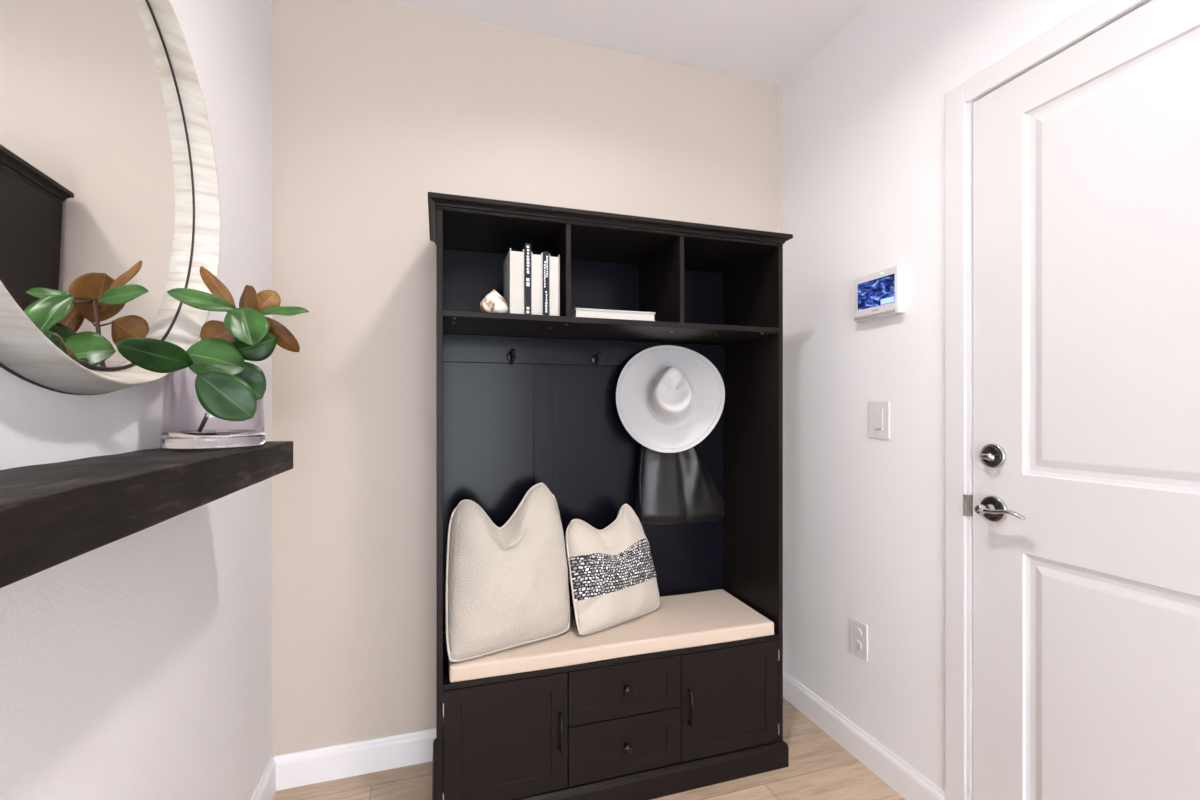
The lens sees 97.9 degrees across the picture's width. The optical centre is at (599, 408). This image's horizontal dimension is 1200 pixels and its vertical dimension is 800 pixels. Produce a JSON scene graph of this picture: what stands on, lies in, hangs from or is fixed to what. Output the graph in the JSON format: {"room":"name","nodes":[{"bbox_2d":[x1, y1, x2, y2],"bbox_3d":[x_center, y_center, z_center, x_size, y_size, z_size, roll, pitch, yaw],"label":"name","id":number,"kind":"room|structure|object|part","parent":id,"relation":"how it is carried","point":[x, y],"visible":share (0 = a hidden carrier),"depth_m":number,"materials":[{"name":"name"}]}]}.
{"room":"entryway","nodes":[
{"label":"entryway","id":0,"kind":"room"},
{"bbox_2d":[0,0,271,799],"bbox_3d":[-0.413,-0.083,-0.564,0.120,2.566,4.600,0,0,-17],"label":"wall","id":1,"kind":"structure","parent":0,"point":[136,666],"depth_m":1.02,"materials":[{"name":"white paint"}]},
{"bbox_2d":[0,0,219,394],"bbox_3d":[-0.732,-0.383,0.772,0.059,0.724,0.724,0,0,-17],"label":"round mirror","id":2,"kind":"object","parent":1,"relation":"attached to","point":[110,202],"visible":0.9,"depth_m":0.75,"materials":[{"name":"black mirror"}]},
{"bbox_2d":[0,441,292,587],"bbox_3d":[-0.565,0.104,0.445,0.184,0.064,1.518,0,0,-17],"label":"floating shelf","id":3,"kind":"object","parent":1,"relation":"attached to","point":[52,514],"visible":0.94,"depth_m":0.56,"materials":[{"name":"brown wood"}]},
{"bbox_2d":[160,364,264,449],"bbox_3d":[-0.733,-0.004,0.996,0.161,0.151,0.161,0,0,-17],"label":"glass vase","id":4,"kind":"object","parent":3,"relation":"on","point":[230,438],"visible":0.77,"depth_m":0.94,"materials":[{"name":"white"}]},
{"bbox_2d":[116,266,308,431],"bbox_3d":[-0.707,-0.115,0.939,0.162,0.318,0.367,0,0,7],"label":"plant","id":5,"kind":"object","parent":4,"relation":"in","point":[226,391],"visible":1,"depth_m":0.96,"materials":[{"name":"green plant"}]},
{"bbox_3d":[-0.726,-0.076,0.997,0.068,0.240,0.013,0,0,-33],"label":"stem","id":6,"kind":"part","parent":5,"relation":"part of","materials":[{"name":"brown"}]},
{"bbox_2d":[251,756,275,799],"bbox_3d":[-0.349,1.149,-0.544,0.014,0.103,4.600,0,0,-17],"label":"baseboard","id":7,"kind":"structure","parent":1,"relation":"attached to","point":[266,788],"depth_m":1.58,"materials":[{"name":"white paint"}]},
{"bbox_2d":[272,0,780,755],"bbox_3d":[-0.153,-0.083,1.988,2.127,2.566,0.120,0,0,-17],"label":"wall","id":8,"kind":"structure","parent":0,"point":[379,106],"depth_m":1.75,"materials":[{"name":"beige paint"}]},
{"bbox_2d":[273,728,435,790],"bbox_3d":[-0.133,1.149,1.924,1.887,0.103,0.014,0,0,-17],"label":"baseboard","id":9,"kind":"structure","parent":8,"relation":"attached to","point":[307,767],"depth_m":1.71,"materials":[{"name":"white paint"}]},
{"bbox_2d":[272,698,904,799],"bbox_3d":[0.528,1.250,-0.209,2.127,0.100,4.720,0,0,-17],"label":"floor","id":10,"kind":"structure","parent":0,"point":[820,768],"depth_m":1.68,"materials":[{"name":"brown wood"}]},
{"bbox_2d":[428,192,792,799],"bbox_3d":[0.036,0.307,1.752,1.159,1.783,0.397,0,0,-17],"label":"hall tree","id":11,"kind":"object","parent":10,"relation":"on","point":[524,401],"visible":0.86,"depth_m":1.76,"materials":[{"name":"black paint"}]},
{"bbox_3d":[-0.493,0.312,1.606,0.017,1.716,0.363,0,0,-17],"label":"panel","id":12,"kind":"part","parent":11,"relation":"part of","materials":[{"name":"black paint"}]},
{"bbox_2d":[480,290,507,312],"bbox_3d":[-0.310,-0.311,1.525,0.081,0.076,0.081,0,0,-17],"label":"figurine","id":13,"kind":"object","parent":11,"relation":"on","point":[493,301],"visible":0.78,"depth_m":1.50,"materials":[{"name":"white ceramic"}]},
{"bbox_3d":[-0.266,0.946,1.496,0.350,0.338,0.018,0,0,-17],"label":"door","id":14,"kind":"part","parent":11,"relation":"part of","materials":[{"name":"black paint"}]},
{"bbox_2d":[504,248,523,313],"bbox_3d":[-0.262,-0.368,1.583,0.040,0.188,0.155,0,0,-17],"label":"book","id":15,"kind":"object","parent":11,"relation":"on","point":[514,261],"visible":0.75,"depth_m":1.51,"materials":[{"name":"grey paper"}]},
{"bbox_2d":[521,243,530,313],"bbox_3d":[-0.232,-0.377,1.590,0.016,0.206,0.156,0,0,-17],"label":"book","id":16,"kind":"object","parent":11,"relation":"on","point":[527,247],"visible":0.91,"depth_m":1.52,"materials":[{"name":"black paper"}]},
{"bbox_2d":[531,252,542,314],"bbox_3d":[-0.207,-0.366,1.600,0.032,0.184,0.155,0,0,-17],"label":"book","id":17,"kind":"object","parent":11,"relation":"on","point":[536,260],"visible":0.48,"depth_m":1.53,"materials":[{"name":"grey paper"}]},
{"bbox_2d":[543,251,548,314],"bbox_3d":[-0.181,-0.367,1.605,0.016,0.187,0.156,0,0,-17],"label":"book","id":18,"kind":"object","parent":11,"relation":"on","point":[545,254],"visible":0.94,"depth_m":1.53,"materials":[{"name":"black paper"}]},
{"bbox_2d":[549,254,559,315],"bbox_3d":[-0.157,-0.365,1.615,0.031,0.182,0.155,0,0,-17],"label":"book","id":19,"kind":"object","parent":11,"relation":"on","point":[554,262],"visible":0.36,"depth_m":1.54,"materials":[{"name":"grey paper"}]},
{"bbox_3d":[-0.114,0.944,1.518,0.012,0.114,0.036,0,0,-17],"label":"handle","id":20,"kind":"part","parent":11,"relation":"part of","materials":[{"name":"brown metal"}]},
{"bbox_3d":[-0.021,0.107,1.937,1.080,1.304,0.006,0,0,-17],"label":"panel","id":21,"kind":"part","parent":11,"relation":"part of","materials":[{"name":"black paint"}]},
{"bbox_3d":[-0.019,-0.208,1.929,1.080,0.096,0.011,0,0,-17],"label":"hook rail","id":22,"kind":"part","parent":11,"relation":"part of","materials":[{"name":"black paint"}]},
{"bbox_2d":[443,310,777,344],"bbox_3d":[0.032,-0.264,1.765,1.080,0.017,0.355,0,0,-17],"label":"shelf","id":23,"kind":"object","parent":11,"relation":"attached to","point":[564,328],"depth_m":1.72,"materials":[{"name":"black paint"}]},
{"bbox_3d":[0.034,-0.565,1.758,1.159,0.038,0.386,0,0,-17],"label":"crown moulding","id":24,"kind":"part","parent":11,"relation":"part of","materials":[{"name":"black paint"}]},
{"bbox_2d":[448,589,773,682],"bbox_3d":[0.036,0.735,1.755,1.048,0.048,0.340,0,0,-17],"label":"seat cushion","id":25,"kind":"object","parent":11,"relation":"on","point":[681,621],"visible":0.64,"depth_m":1.66,"materials":[{"name":"beige fabric"}]},
{"bbox_2d":[445,483,569,661],"bbox_3d":[-0.288,0.480,1.627,0.403,0.460,0.237,0,0,-28],"label":"throw pillow","id":26,"kind":"object","parent":25,"relation":"on","point":[507,587],"visible":1,"depth_m":1.55,"materials":[{"name":"beige fabric"}]},
{"bbox_2d":[565,504,659,634],"bbox_3d":[0.055,0.523,1.772,0.360,0.373,0.168,0,0,-28],"label":"throw pillow","id":27,"kind":"object","parent":25,"relation":"on","point":[612,574],"visible":1,"depth_m":1.72,"materials":[{"name":"beige fabric"}]},
{"bbox_2d":[571,308,655,320],"bbox_3d":[0.025,-0.288,1.680,0.259,0.029,0.172,0,0,-17],"label":"book","id":28,"kind":"object","parent":11,"relation":"on","point":[576,312],"visible":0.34,"depth_m":1.60,"materials":[{"name":"grey paper"}]},
{"bbox_3d":[0.078,0.857,1.603,0.362,0.161,0.018,0,0,-17],"label":"drawer","id":29,"kind":"part","parent":11,"relation":"part of","materials":[{"name":"black paint"}]},
{"bbox_3d":[0.078,1.028,1.603,0.362,0.174,0.018,0,0,-17],"label":"drawer","id":30,"kind":"part","parent":11,"relation":"part of","materials":[{"name":"black paint"}]},
{"bbox_3d":[0.083,1.028,1.585,0.029,0.029,0.026,0,0,-17],"label":"knob","id":31,"kind":"part","parent":11,"relation":"part of","materials":[{"name":"brown metal"}]},
{"bbox_3d":[0.083,0.853,1.585,0.029,0.029,0.026,0,0,-17],"label":"knob","id":32,"kind":"part","parent":11,"relation":"part of","materials":[{"name":"brown metal"}]},
{"bbox_2d":[616,345,724,452],"bbox_3d":[0.260,-0.041,1.869,0.377,0.392,0.175,0,0,-17],"label":"hat","id":33,"kind":"object","parent":11,"relation":"hanging from","point":[669,399],"visible":1,"depth_m":1.88,"materials":[{"name":"grey fabric"}]},
{"bbox_2d":[635,443,724,523],"bbox_3d":[0.306,0.120,1.974,0.376,0.621,0.079,0,0,-17],"label":"leather bag","id":34,"kind":"object","parent":11,"relation":"hanging from","point":[677,487],"visible":0.79,"depth_m":1.94,"materials":[{"name":"black leather"}]},
{"bbox_3d":[0.285,0.940,1.641,0.012,0.113,0.036,0,0,-17],"label":"handle","id":35,"kind":"part","parent":11,"relation":"part of","materials":[{"name":"brown metal"}]},
{"bbox_3d":[0.426,0.946,1.710,0.357,0.338,0.018,0,0,-17],"label":"door","id":36,"kind":"part","parent":11,"relation":"part of","materials":[{"name":"black paint"}]},
{"bbox_3d":[0.555,0.312,1.931,0.017,1.716,0.363,0,0,-17],"label":"panel","id":37,"kind":"part","parent":11,"relation":"part of","materials":[{"name":"black paint"}]},
{"bbox_2d":[383,0,871,85],"bbox_3d":[0.528,-1.416,-0.209,2.127,0.100,4.720,0,0,-17],"label":"ceiling","id":38,"kind":"structure","parent":0,"point":[767,41],"depth_m":1.86,"materials":[{"name":"white paint"}]},
{"bbox_2d":[781,0,1095,791],"bbox_3d":[1.504,-0.083,0.030,0.120,2.566,4.600,0,0,-17],"label":"wall","id":39,"kind":"structure","parent":0,"point":[863,118],"depth_m":1.73,"materials":[{"name":"white paint"}]},
{"bbox_2d":[850,617,867,660],"bbox_3d":[0.889,0.790,1.798,0.008,0.121,0.076,0,0,-17],"label":"wall outlet","id":40,"kind":"object","parent":39,"relation":"attached to","point":[858,630],"visible":1,"depth_m":1.79,"materials":[{"name":"white plastic"}]},
{"bbox_2d":[854,640,861,649],"bbox_3d":[0.887,0.812,1.798,0.003,0.033,0.033,0,0,-17],"label":"receptacle","id":41,"kind":"object","parent":40,"relation":"attached to","point":[857,643],"depth_m":1.80,"materials":[{"name":"grey plastic"}]},
{"bbox_2d":[854,627,861,637],"bbox_3d":[0.887,0.769,1.798,0.003,0.033,0.033,0,0,-17],"label":"receptacle","id":42,"kind":"object","parent":40,"relation":"attached to","point":[857,630],"depth_m":1.80,"materials":[{"name":"grey plastic"}]},
{"bbox_2d":[783,670,944,799],"bbox_3d":[0.871,1.149,1.848,0.014,0.103,0.752,0,0,-17],"label":"baseboard","id":43,"kind":"structure","parent":39,"relation":"attached to","point":[896,773],"depth_m":1.77,"materials":[{"name":"white paint"}]},
{"bbox_2d":[854,266,904,321],"bbox_3d":[0.907,-0.372,1.706,0.028,0.148,0.184,0,0,-17],"label":"security keypad","id":44,"kind":"object","parent":39,"relation":"attached to","point":[880,294],"visible":1,"depth_m":1.68,"materials":[{"name":"white plastic"}]},
{"bbox_2d":[869,401,889,438],"bbox_3d":[0.915,0.035,1.715,0.008,0.121,0.082,0,0,-17],"label":"light switch","id":45,"kind":"object","parent":39,"relation":"attached to","point":[879,411],"visible":1,"depth_m":1.71,"materials":[{"name":"white plastic"}]},
{"bbox_2d":[945,0,1150,799],"bbox_3d":[1.197,0.151,1.001,0.128,2.097,1.060,0,0,-17],"label":"trim","id":46,"kind":"structure","parent":39,"relation":"attached to","point":[1097,15],"depth_m":1.43,"materials":[{"name":"white paint"}]},
{"bbox_3d":[1.009,0.263,1.430,0.022,0.058,0.015,0,0,-17],"label":"strike plate","id":47,"kind":"part","parent":46,"relation":"part of","materials":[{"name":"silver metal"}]},
{"bbox_2d":[973,0,1199,799],"bbox_3d":[1.141,0.179,0.983,0.100,2.025,0.912,0,0,-17],"label":"door","id":48,"kind":"structure","parent":39,"relation":"in","point":[1086,162],"depth_m":1.16,"materials":[{"name":"white paint"}]},
{"bbox_3d":[1.011,0.260,1.314,0.047,0.029,0.116,0,0,-17],"label":"lever handle","id":49,"kind":"part","parent":48,"relation":"part of","materials":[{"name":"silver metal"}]}
]}

